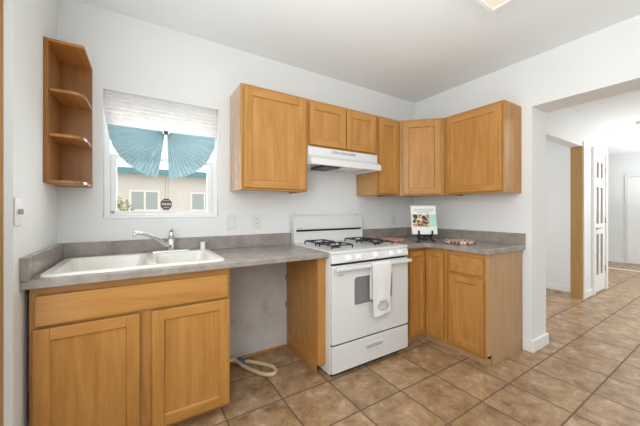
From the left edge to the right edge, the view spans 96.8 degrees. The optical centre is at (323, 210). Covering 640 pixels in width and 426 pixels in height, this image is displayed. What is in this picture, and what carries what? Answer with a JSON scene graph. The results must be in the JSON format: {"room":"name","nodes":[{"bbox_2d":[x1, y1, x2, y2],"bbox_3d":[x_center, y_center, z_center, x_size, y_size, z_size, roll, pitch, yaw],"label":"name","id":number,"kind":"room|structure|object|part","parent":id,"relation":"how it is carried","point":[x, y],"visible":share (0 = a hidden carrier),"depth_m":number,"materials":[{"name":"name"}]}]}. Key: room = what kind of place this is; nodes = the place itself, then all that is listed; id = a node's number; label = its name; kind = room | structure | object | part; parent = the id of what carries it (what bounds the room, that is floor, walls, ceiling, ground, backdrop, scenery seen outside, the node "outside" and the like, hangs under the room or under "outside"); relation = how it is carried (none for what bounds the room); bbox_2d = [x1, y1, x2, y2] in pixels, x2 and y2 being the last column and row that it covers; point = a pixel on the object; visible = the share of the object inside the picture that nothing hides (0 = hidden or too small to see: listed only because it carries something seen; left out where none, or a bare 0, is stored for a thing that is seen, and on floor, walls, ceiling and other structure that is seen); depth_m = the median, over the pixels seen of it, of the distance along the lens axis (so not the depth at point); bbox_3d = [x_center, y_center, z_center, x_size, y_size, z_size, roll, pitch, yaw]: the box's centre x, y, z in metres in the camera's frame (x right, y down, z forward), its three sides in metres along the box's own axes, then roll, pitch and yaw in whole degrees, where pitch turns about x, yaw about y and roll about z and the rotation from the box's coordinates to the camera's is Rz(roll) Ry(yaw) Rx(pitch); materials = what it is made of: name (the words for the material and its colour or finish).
{"room":"kitchen","nodes":[
{"label":"kitchen","id":0,"kind":"room"},
{"bbox_2d":[3,0,56,425],"bbox_3d":[-0.527,-0.052,-0.115,0.142,2.533,4.300,0,0,-33],"label":"wall","id":1,"kind":"structure","parent":0,"point":[25,22],"depth_m":1.22,"materials":[{"name":"white paint"}]},
{"bbox_2d":[0,0,2,425],"bbox_3d":[-1.074,0.184,0.718,0.116,2.060,0.892,0,0,-33],"label":"trim","id":2,"kind":"structure","parent":1,"relation":"attached to","point":[1,1],"depth_m":1.12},
{"bbox_2d":[14,197,23,225],"bbox_3d":[-1.256,0.004,1.178,0.020,0.116,0.072,0,0,-33],"label":"light switch","id":3,"kind":"object","parent":1,"relation":"attached to","point":[18,211],"visible":1,"depth_m":1.17,"materials":[{"name":"white plastic"}]},
{"bbox_2d":[43,36,91,187],"bbox_3d":[-1.473,-0.528,1.655,0.168,0.765,0.297,0,0,-33],"label":"open corner shelf","id":4,"kind":"object","parent":1,"relation":"attached to","point":[67,69],"visible":1,"depth_m":1.70,"materials":[{"name":"brown wood"}]},
{"bbox_3d":[-1.536,-0.528,1.614,0.018,0.765,0.297,0,0,-33],"label":"panel","id":5,"kind":"part","parent":4,"relation":"part of","materials":[{"name":"brown wood"}]},
{"bbox_3d":[-1.541,-0.528,1.779,0.149,0.765,0.013,0,0,-33],"label":"panel","id":6,"kind":"part","parent":4,"relation":"part of","materials":[{"name":"brown wood"}]},
{"bbox_2d":[57,0,414,344],"bbox_3d":[-0.349,-0.052,2.633,3.400,2.533,0.140,0,0,-33],"label":"wall","id":7,"kind":"structure","parent":0,"point":[126,54],"depth_m":2.18,"materials":[{"name":"white paint"}]},
{"bbox_2d":[103,91,217,218],"bbox_3d":[-1.162,-0.371,2.092,0.722,0.850,0.116,0,0,-33],"label":"window","id":8,"kind":"structure","parent":7,"relation":"in","point":[110,160],"depth_m":1.99,"materials":[{"name":"white paint"}]},
{"bbox_3d":[-1.144,0.048,2.064,0.721,0.012,0.050,0,0,-33],"label":"sill","id":9,"kind":"part","parent":8,"relation":"part of","materials":[{"name":"white paint"}]},
{"bbox_2d":[105,90,216,177],"bbox_3d":[-1.137,-0.513,2.054,0.698,0.558,0.038,0,0,-33],"label":"window shade","id":10,"kind":"object","parent":8,"relation":"attached to","point":[136,125],"visible":1,"depth_m":2.03,"materials":[{"name":"blue fabric"}]},
{"bbox_3d":[-1.141,-0.680,2.059,0.698,0.224,0.015,0,0,-33],"label":"shade panel","id":11,"kind":"part","parent":10,"relation":"part of","materials":[{"name":"white fabric"}]},
{"bbox_2d":[161,135,171,209],"bbox_3d":[-1.144,-0.281,2.071,0.072,0.551,0.012,0,0,-33],"label":"pull cord","id":12,"kind":"object","parent":10,"relation":"hanging from","point":[166,204],"visible":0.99,"depth_m":2.07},
{"bbox_3d":[-1.145,-0.046,2.072,0.072,0.081,0.008,0,0,-33],"label":"plate","id":13,"kind":"part","parent":12,"relation":"part of","materials":[{"name":"black plastic"}]},
{"bbox_3d":[-1.141,-0.320,2.071,0.023,0.472,0.009,0,0,-33],"label":"cord","id":14,"kind":"part","parent":12,"relation":"part of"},
{"bbox_3d":[-1.170,-0.181,2.105,0.650,0.409,0.025,0,0,-33],"label":"sash","id":15,"kind":"part","parent":8,"relation":"part of","materials":[{"name":"white paint"}]},
{"bbox_2d":[227,215,235,229],"bbox_3d":[-0.740,0.096,2.294,0.072,0.116,0.010,0,0,-33],"label":"light switch","id":16,"kind":"object","parent":7,"relation":"attached to","point":[231,219],"visible":1,"depth_m":2.29,"materials":[{"name":"white plastic"}]},
{"bbox_2d":[253,215,260,228],"bbox_3d":[-0.564,0.096,2.407,0.072,0.116,0.009,0,0,-33],"label":"electrical outlet","id":17,"kind":"object","parent":7,"relation":"attached to","point":[256,218],"visible":1,"depth_m":2.41,"materials":[{"name":"white plastic"}]},
{"bbox_2d":[230,262,285,357],"bbox_3d":[-0.602,0.778,2.386,0.628,0.872,0.004,0,0,-33],"label":"wall","id":18,"kind":"structure","parent":7,"relation":"attached to","point":[258,292],"depth_m":2.41,"materials":[{"name":"white paint"}]},
{"bbox_2d":[237,344,285,358],"bbox_3d":[-0.597,1.205,2.376,0.626,0.018,0.018,0,0,-33],"label":"trim","id":19,"kind":"structure","parent":7,"relation":"attached to","point":[284,345],"depth_m":2.42,"materials":[{"name":"brown wood"}]},
{"bbox_2d":[230,83,306,193],"bbox_3d":[-0.437,-0.534,2.296,0.541,0.763,0.330,0,0,-33],"label":"upper cabinet","id":20,"kind":"object","parent":7,"relation":"attached to","point":[268,128],"visible":1,"depth_m":2.15,"materials":[{"name":"brown wood"}]},
{"bbox_3d":[-0.359,-0.529,2.168,0.386,0.610,0.005,0,0,-33],"label":"door panel","id":21,"kind":"part","parent":20,"relation":"part of","materials":[{"name":"brown wood"}]},
{"bbox_2d":[307,99,375,154],"bbox_3d":[0.113,-0.723,2.648,0.762,0.386,0.330,0,0,-33],"label":"upper cabinet","id":22,"kind":"object","parent":7,"relation":"attached to","point":[329,126],"visible":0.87,"depth_m":2.48,"materials":[{"name":"brown wood"}]},
{"bbox_3d":[0.040,-0.717,2.417,0.368,0.345,0.019,0,0,-33],"label":"door","id":23,"kind":"part","parent":22,"relation":"part of","materials":[{"name":"brown wood"}]},
{"bbox_3d":[0.037,-0.717,2.421,0.256,0.233,0.005,0,0,-33],"label":"door panel","id":24,"kind":"part","parent":22,"relation":"part of","materials":[{"name":"brown wood"}]},
{"bbox_2d":[307,146,380,174],"bbox_3d":[0.125,-0.447,2.630,0.758,0.162,0.373,0,0,-33],"label":"range hood","id":25,"kind":"object","parent":22,"relation":"attached to","point":[318,159],"visible":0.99,"depth_m":2.49,"materials":[{"name":"white metal"}]},
{"bbox_2d":[340,167,362,170],"bbox_3d":[0.255,-0.384,2.616,0.200,0.016,0.100,0,0,-33],"label":"light","id":26,"kind":"object","parent":25,"relation":"attached to","point":[341,168],"depth_m":2.60,"materials":[{"name":"white plastic"}]},
{"bbox_3d":[0.351,-0.717,2.616,0.343,0.345,0.019,0,0,-33],"label":"door","id":27,"kind":"part","parent":22,"relation":"part of","materials":[{"name":"brown wood"}]},
{"bbox_3d":[0.348,-0.717,2.620,0.231,0.233,0.005,0,0,-33],"label":"door panel","id":28,"kind":"part","parent":22,"relation":"part of","materials":[{"name":"brown wood"}]},
{"bbox_2d":[356,116,398,196],"bbox_3d":[0.567,-0.534,2.938,0.311,0.763,0.330,0,0,-33],"label":"upper cabinet","id":29,"kind":"object","parent":7,"relation":"attached to","point":[385,182],"visible":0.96,"depth_m":2.80,"materials":[{"name":"brown wood"}]},
{"bbox_3d":[0.637,-0.534,2.829,0.311,0.763,0.019,0,0,-33],"label":"frame","id":30,"kind":"part","parent":29,"relation":"part of","materials":[{"name":"brown wood"}]},
{"bbox_3d":[0.648,-0.529,2.805,0.264,0.722,0.019,0,0,-33],"label":"door","id":31,"kind":"part","parent":29,"relation":"part of","materials":[{"name":"brown wood"}]},
{"bbox_3d":[0.645,-0.529,2.809,0.152,0.610,0.005,0,0,-33],"label":"door panel","id":32,"kind":"part","parent":29,"relation":"part of","materials":[{"name":"brown wood"}]},
{"bbox_2d":[391,215,395,224],"bbox_3d":[0.814,0.109,3.287,0.072,0.116,0.009,0,0,-33],"label":"electrical outlet","id":33,"kind":"object","parent":7,"relation":"attached to","point":[393,217],"visible":1,"depth_m":3.28,"materials":[{"name":"white plastic"}]},
{"bbox_2d":[399,118,443,196],"bbox_3d":[1.029,-0.534,3.067,0.609,0.763,0.611,0,0,-33],"label":"upper cabinet","id":34,"kind":"object","parent":7,"relation":"attached to","point":[421,141],"visible":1,"depth_m":2.83,"materials":[{"name":"brown wood"}]},
{"bbox_3d":[0.979,-0.529,2.839,0.244,0.610,0.005,0,0,12],"label":"door panel","id":35,"kind":"part","parent":34,"relation":"part of","materials":[{"name":"brown wood"}]},
{"bbox_2d":[77,0,639,155],"bbox_3d":[3.415,-1.379,3.056,10.600,0.120,6.000,0,0,-33],"label":"ceiling","id":36,"kind":"structure","parent":0,"point":[414,51],"depth_m":2.12,"materials":[{"name":"paint"}]},
{"bbox_2d":[474,0,513,12],"bbox_3d":[0.972,-1.284,1.384,0.602,0.070,0.603,0,0,-33],"label":"ceiling light","id":37,"kind":"object","parent":36,"relation":"attached to","point":[491,6],"visible":1,"depth_m":1.72,"materials":[{"name":"white glass"}]},
{"bbox_2d":[173,261,639,425],"bbox_3d":[3.415,1.274,3.056,10.600,0.120,6.000,0,0,-33],"label":"floor","id":38,"kind":"structure","parent":0,"point":[587,373],"depth_m":1.99,"materials":[{"name":"tile"}]},
{"bbox_2d":[29,268,229,425],"bbox_3d":[-1.078,0.777,1.715,0.862,0.874,0.610,0,0,-33],"label":"base cabinet","id":39,"kind":"object","parent":38,"relation":"on","point":[155,350],"visible":0.91,"depth_m":1.43,"materials":[{"name":"brown wood"}]},
{"bbox_3d":[-1.104,0.833,1.348,0.392,0.618,0.019,0,0,-33],"label":"door","id":40,"kind":"part","parent":39,"relation":"part of","materials":[{"name":"brown wood"}]},
{"bbox_3d":[-1.107,0.833,1.352,0.280,0.506,0.005,0,0,-33],"label":"door panel","id":41,"kind":"part","parent":39,"relation":"part of","materials":[{"name":"brown wood"}]},
{"bbox_3d":[-0.917,0.444,1.467,0.824,0.135,0.019,0,0,-33],"label":"drawer","id":42,"kind":"part","parent":39,"relation":"part of","materials":[{"name":"brown wood"}]},
{"bbox_2d":[19,233,328,290],"bbox_3d":[-0.792,0.269,1.887,1.564,0.138,0.640,0,0,-33],"label":"countertop","id":43,"kind":"structure","parent":39,"relation":"on","point":[252,249],"depth_m":1.81,"materials":[{"name":"grey laminate"}]},
{"bbox_2d":[40,242,224,277],"bbox_3d":[-1.067,0.349,1.703,0.812,0.234,0.550,0,0,-33],"label":"sink","id":44,"kind":"object","parent":43,"relation":"in","point":[109,263],"depth_m":1.76,"materials":[{"name":"ceramic"}]},
{"bbox_3d":[-1.213,0.377,1.604,0.379,0.179,0.476,0,0,-33],"label":"bowl","id":45,"kind":"part","parent":44,"relation":"part of","materials":[{"name":"ceramic"}]},
{"bbox_2d":[132,228,190,252],"bbox_3d":[-1.109,0.204,1.918,0.144,0.166,0.396,0,0,30],"label":"faucet","id":46,"kind":"object","parent":44,"relation":"on","point":[170,244],"visible":1,"depth_m":1.95,"materials":[{"name":"silver metal"}]},
{"bbox_3d":[-1.100,0.197,1.849,0.043,0.138,0.288,0,0,17],"label":"spout","id":47,"kind":"part","parent":46,"relation":"part of","materials":[{"name":"silver metal"}]},
{"bbox_3d":[-1.056,0.163,1.973,0.037,0.083,0.080,0,0,-33],"label":"lever","id":48,"kind":"part","parent":46,"relation":"part of","materials":[{"name":"silver metal"}]},
{"bbox_3d":[-0.884,0.377,1.802,0.325,0.179,0.456,0,0,-33],"label":"bowl","id":49,"kind":"part","parent":44,"relation":"part of","materials":[{"name":"ceramic"}]},
{"bbox_3d":[-0.892,0.259,2.102,0.038,0.055,0.037,0,0,-33],"label":"air gap cap","id":50,"kind":"part","parent":44,"relation":"part of","materials":[{"name":"white plastic"}]},
{"bbox_3d":[-0.727,0.833,1.589,0.394,0.618,0.019,0,0,-33],"label":"door","id":51,"kind":"part","parent":39,"relation":"part of","materials":[{"name":"brown wood"}]},
{"bbox_3d":[-0.730,0.833,1.593,0.282,0.506,0.005,0,0,-33],"label":"door panel","id":52,"kind":"part","parent":39,"relation":"part of","materials":[{"name":"brown wood"}]},
{"bbox_2d":[230,357,277,376],"bbox_3d":[-0.586,1.176,2.176,0.503,0.092,0.182,0,0,7],"label":"hose","id":53,"kind":"object","parent":38,"relation":"on","point":[240,361],"visible":0.79,"depth_m":2.19,"materials":[{"name":"beige plastic"}]},
{"bbox_2d":[286,258,324,371],"bbox_3d":[-0.170,0.777,2.311,0.066,0.874,0.588,0,0,-33],"label":"end panel","id":54,"kind":"object","parent":38,"relation":"on","point":[305,303],"visible":0.9,"depth_m":2.23,"materials":[{"name":"brown wood"}]},
{"bbox_2d":[292,214,411,376],"bbox_3d":[0.231,0.624,2.483,0.792,1.180,0.698,0,0,-33],"label":"gas range","id":55,"kind":"object","parent":38,"relation":"on","point":[354,338],"visible":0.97,"depth_m":2.21,"materials":[{"name":"white metal"}]},
{"bbox_3d":[0.190,0.351,2.087,0.054,0.053,0.038,0,0,-33],"label":"knob","id":56,"kind":"part","parent":55,"relation":"part of","materials":[{"name":"white paint"}]},
{"bbox_2d":[292,240,406,254],"bbox_3d":[0.218,0.305,2.504,0.792,0.026,0.648,0,0,-33],"label":"cooktop","id":57,"kind":"object","parent":55,"relation":"in","point":[359,247],"depth_m":2.32,"materials":[{"name":"white metal"}]},
{"bbox_3d":[0.270,0.351,2.138,0.054,0.053,0.038,0,0,-33],"label":"knob","id":58,"kind":"part","parent":55,"relation":"part of","materials":[{"name":"white paint"}]},
{"bbox_3d":[0.388,0.681,2.237,0.784,0.566,0.036,0,0,-33],"label":"oven door","id":59,"kind":"part","parent":55,"relation":"part of","materials":[{"name":"white metal"}]},
{"bbox_3d":[0.387,1.073,2.239,0.784,0.193,0.032,0,0,-33],"label":"drawer","id":60,"kind":"part","parent":55,"relation":"part of","materials":[{"name":"white metal"}]},
{"bbox_3d":[0.387,0.350,2.239,0.792,0.063,0.036,0,0,-33],"label":"control panel","id":61,"kind":"part","parent":55,"relation":"part of","materials":[{"name":"white metal"}]},
{"bbox_3d":[0.413,0.419,2.211,0.774,0.030,0.045,0,0,-33],"label":"handle","id":62,"kind":"part","parent":55,"relation":"part of","materials":[{"name":"white metal"}]},
{"bbox_3d":[0.402,1.050,2.226,0.192,0.052,0.006,0,0,-33],"label":"handle","id":63,"kind":"part","parent":55,"relation":"part of","materials":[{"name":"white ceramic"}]},
{"bbox_3d":[0.416,0.351,2.231,0.054,0.053,0.038,0,0,-33],"label":"knob","id":64,"kind":"part","parent":55,"relation":"part of","materials":[{"name":"white paint"}]},
{"bbox_2d":[370,261,390,317],"bbox_3d":[0.451,0.609,2.215,0.200,0.420,0.044,0,0,-33],"label":"dish towel","id":65,"kind":"object","parent":55,"relation":"hanging from","point":[380,273],"visible":0.99,"depth_m":2.19,"materials":[{"name":"white fabric"}]},
{"bbox_3d":[0.562,0.351,2.325,0.054,0.053,0.038,0,0,-33],"label":"knob","id":66,"kind":"part","parent":55,"relation":"part of","materials":[{"name":"white paint"}]},
{"bbox_3d":[0.645,0.351,2.378,0.054,0.053,0.038,0,0,-33],"label":"knob","id":67,"kind":"part","parent":55,"relation":"part of","materials":[{"name":"white paint"}]},
{"bbox_2d":[405,247,449,348],"bbox_3d":[0.973,0.777,2.901,0.872,0.874,0.820,0,0,-33],"label":"base cabinet","id":68,"kind":"object","parent":38,"relation":"on","point":[428,268],"visible":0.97,"depth_m":2.58,"materials":[{"name":"brown wood"}]},
{"bbox_3d":[0.860,0.754,2.603,0.205,0.770,0.019,0,0,-33],"label":"door","id":69,"kind":"part","parent":68,"relation":"part of","materials":[{"name":"brown wood"}]},
{"bbox_3d":[0.857,0.754,2.607,0.113,0.678,0.005,0,0,-33],"label":"door panel","id":70,"kind":"part","parent":68,"relation":"part of","materials":[{"name":"brown wood"}]},
{"bbox_3d":[1.008,0.754,2.575,0.019,0.770,0.178,0,0,-33],"label":"door","id":71,"kind":"part","parent":68,"relation":"part of","materials":[{"name":"brown wood"}]},
{"bbox_3d":[1.012,0.754,2.578,0.005,0.684,0.092,0,0,-33],"label":"door panel","id":72,"kind":"part","parent":68,"relation":"part of","materials":[{"name":"brown wood"}]},
{"bbox_2d":[363,227,525,254],"bbox_3d":[1.069,0.269,2.744,0.890,0.138,1.198,0,0,-33],"label":"countertop","id":73,"kind":"structure","parent":68,"relation":"on","point":[487,242],"depth_m":2.67,"materials":[{"name":"grey laminate"}]},
{"bbox_2d":[380,237,404,241],"bbox_3d":[0.680,0.288,2.815,0.248,0.024,0.248,0,0,-33],"label":"woven trivet","id":74,"kind":"object","parent":73,"relation":"on","point":[393,239],"visible":0.8,"depth_m":2.73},
{"bbox_2d":[417,230,434,241],"bbox_3d":[0.964,0.195,2.758,0.175,0.208,0.189,0,0,0],"label":"easel","id":75,"kind":"object","parent":73,"relation":"on","point":[419,235],"visible":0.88,"depth_m":2.69,"materials":[{"name":"black metal"}]},
{"bbox_2d":[410,206,437,233],"bbox_3d":[0.964,0.090,2.732,0.238,0.274,0.077,0,0,0],"label":"cookbook","id":76,"kind":"object","parent":75,"relation":"on","point":[423,218],"visible":1,"depth_m":2.72,"materials":[{"name":"white paper"}]},
{"bbox_2d":[412,214,429,226],"bbox_3d":[0.934,0.095,2.721,0.155,0.116,0.025,0,0,0],"label":"picture","id":77,"kind":"object","parent":76,"relation":"attached to","point":[418,220],"depth_m":2.72},
{"bbox_3d":[1.047,0.095,2.720,0.069,0.116,0.025,0,0,0],"label":"mint panel","id":78,"kind":"part","parent":76,"relation":"part of","materials":[{"name":"teal paper"}]},
{"bbox_2d":[444,239,475,244],"bbox_3d":[1.255,0.287,2.626,0.269,0.026,0.269,0,0,-33],"label":"woven trivet","id":79,"kind":"object","parent":73,"relation":"on","point":[450,241],"visible":1,"depth_m":2.54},
{"bbox_2d":[448,250,521,366],"bbox_3d":[1.406,0.777,2.483,0.591,0.874,0.345,0,0,-33],"label":"base cabinet","id":80,"kind":"object","parent":38,"relation":"on","point":[485,291],"visible":0.9,"depth_m":2.31,"materials":[{"name":"brown wood"}]},
{"bbox_3d":[1.165,0.446,2.329,0.019,0.140,0.282,0,0,-33],"label":"drawer","id":81,"kind":"part","parent":80,"relation":"part of","materials":[{"name":"brown wood"}]},
{"bbox_3d":[1.169,0.834,2.332,0.005,0.478,0.182,0,0,-33],"label":"door panel","id":82,"kind":"part","parent":80,"relation":"part of","materials":[{"name":"brown wood"}]},
{"bbox_3d":[1.165,0.834,2.329,0.019,0.584,0.288,0,0,-33],"label":"door","id":83,"kind":"part","parent":80,"relation":"part of","materials":[{"name":"brown wood"}]},
{"bbox_3d":[1.183,0.750,2.350,0.019,0.819,0.329,0,0,-33],"label":"frame","id":84,"kind":"part","parent":80,"relation":"part of","materials":[{"name":"brown wood"}]},
{"bbox_2d":[415,15,639,339],"bbox_3d":[2.361,-0.052,1.813,0.285,2.533,4.440,0,0,-33],"label":"wall","id":85,"kind":"structure","parent":0,"point":[604,63],"depth_m":2.48,"materials":[{"name":"white paint"}]},
{"bbox_2d":[363,227,525,244],"bbox_3d":[1.069,0.250,2.744,0.890,0.100,1.198,0,0,-33],"label":"backsplash","id":86,"kind":"structure","parent":85,"relation":"attached to","point":[487,236],"depth_m":2.96,"materials":[{"name":"grey laminate"}]},
{"bbox_2d":[444,100,521,195],"bbox_3d":[1.460,-0.534,2.651,0.330,0.763,0.553,0,0,-33],"label":"upper cabinet","id":87,"kind":"object","parent":85,"relation":"attached to","point":[483,145],"visible":1,"depth_m":2.48,"materials":[{"name":"brown wood"}]},
{"bbox_3d":[1.342,-0.529,2.555,0.005,0.610,0.376,0,0,-33],"label":"door panel","id":88,"kind":"part","parent":87,"relation":"part of","materials":[{"name":"brown wood"}]},
{"bbox_3d":[1.338,-0.529,2.553,0.019,0.722,0.488,0,0,-33],"label":"door","id":89,"kind":"part","parent":87,"relation":"part of","materials":[{"name":"brown wood"}]},
{"bbox_2d":[522,333,548,352],"bbox_3d":[1.741,1.164,2.780,0.321,0.100,0.662,0,0,-33],"label":"baseboard","id":90,"kind":"structure","parent":85,"relation":"attached to","point":[532,346],"depth_m":2.47,"materials":[{"name":"white paint"}]},
{"bbox_2d":[546,140,569,285],"bbox_3d":[2.231,-0.052,4.468,2.355,2.533,2.145,0,0,-33],"label":"wall","id":91,"kind":"structure","parent":0,"point":[557,155],"depth_m":4.34,"materials":[{"name":"white paint"}]},
{"bbox_2d":[546,282,569,292],"bbox_3d":[3.170,1.167,4.950,0.014,0.095,1.945,0,0,-33],"label":"baseboard","id":92,"kind":"structure","parent":91,"relation":"attached to","point":[553,286],"depth_m":4.32,"materials":[{"name":"white paint"}]},
{"bbox_2d":[546,107,606,290],"bbox_3d":[3.149,-0.052,3.710,3.085,2.533,0.120,0,0,-33],"label":"wall","id":93,"kind":"structure","parent":0,"point":[568,127],"depth_m":3.98,"materials":[{"name":"white paint"}]},
{"bbox_2d":[570,146,582,298],"bbox_3d":[2.797,0.167,3.486,1.720,2.095,0.128,0,0,-33],"label":"trim","id":94,"kind":"structure","parent":93,"relation":"attached to","point":[576,153],"depth_m":3.93,"materials":[{"name":"brown wood"}]},
{"bbox_2d":[586,288,592,297],"bbox_3d":[3.743,1.167,4.011,0.286,0.095,0.014,0,0,-33],"label":"baseboard","id":95,"kind":"structure","parent":93,"relation":"attached to","point":[589,292],"depth_m":4.01,"materials":[{"name":"white paint"}]},
{"bbox_2d":[583,141,607,298],"bbox_3d":[3.993,0.132,4.161,1.016,2.165,0.030,0,0,-33],"label":"trim","id":96,"kind":"structure","parent":93,"relation":"attached to","point":[595,151],"depth_m":4.08,"materials":[{"name":"white paint"}]},
{"bbox_2d":[596,154,605,291],"bbox_3d":[4.153,0.186,4.261,0.513,2.033,0.086,0,0,-33],"label":"door","id":97,"kind":"structure","parent":93,"relation":"in","point":[600,160],"depth_m":4.28,"materials":[{"name":"white paint"}]},
{"bbox_3d":[4.056,-0.076,4.225,0.118,0.538,0.006,0,0,-33],"label":"panel","id":98,"kind":"part","parent":97,"relation":"part of","materials":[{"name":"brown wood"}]},
{"bbox_3d":[4.056,0.654,4.225,0.118,0.598,0.006,0,0,-33],"label":"panel","id":99,"kind":"part","parent":97,"relation":"part of","materials":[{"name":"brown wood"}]},
{"bbox_3d":[4.213,-0.076,4.325,0.118,0.538,0.006,0,0,-33],"label":"panel","id":100,"kind":"part","parent":97,"relation":"part of","materials":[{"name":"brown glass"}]},
{"bbox_3d":[4.213,0.654,4.325,0.118,0.598,0.006,0,0,-33],"label":"panel","id":101,"kind":"part","parent":97,"relation":"part of","materials":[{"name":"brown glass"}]},
{"bbox_2d":[608,152,639,264],"bbox_3d":[7.595,-0.052,5.726,0.120,2.533,5.800,0,0,-33],"label":"wall","id":102,"kind":"structure","parent":0,"point":[619,165],"depth_m":6.67,"materials":[{"name":"white paint"}]},
{"bbox_2d":[608,257,624,262],"bbox_3d":[6.501,1.164,7.315,0.014,0.100,1.745,0,0,-33],"label":"baseboard","id":103,"kind":"structure","parent":102,"relation":"attached to","point":[620,260],"depth_m":6.69,"materials":[{"name":"white paint"}]},
{"bbox_2d":[625,174,639,263],"bbox_3d":[7.231,0.199,6.163,0.022,2.030,0.968,0,0,-33],"label":"door","id":104,"kind":"structure","parent":102,"relation":"in","point":[632,183],"depth_m":6.47,"materials":[{"name":"white paint"}]},
{"label":"outside","id":105,"kind":"structure","parent":0,"visible":0},
{"bbox_3d":[-4.916,1.889,8.295,23.000,0.150,13.400,0,0,-33],"label":"yard","id":106,"kind":"structure","parent":105,"visible":0},
{"bbox_2d":[117,196,134,210],"bbox_3d":[-4.714,0.734,6.388,1.068,2.171,0.947,0,0,-33],"label":"shrub","id":107,"kind":"object","parent":106,"relation":"on","point":[119,207],"visible":0.06,"depth_m":6.49,"materials":[{"name":"green plant"}]},
{"bbox_2d":[117,166,210,213],"bbox_3d":[-5.011,0.314,9.373,14.600,3.000,3.080,0,0,-33],"label":"neighboring house","id":108,"kind":"structure","parent":106,"relation":"on","point":[143,192],"depth_m":8.07,"materials":[{"name":"beige paint"}]},
{"bbox_3d":[-4.957,-0.274,7.892,0.612,0.479,0.015,0,0,-33],"label":"pane","id":109,"kind":"part","parent":108,"relation":"part of","materials":[{"name":"glass"}]},
{"bbox_3d":[-3.650,-0.266,8.727,0.693,0.465,0.015,0,0,-33],"label":"pane","id":110,"kind":"part","parent":108,"relation":"part of","materials":[{"name":"glass"}]}
]}

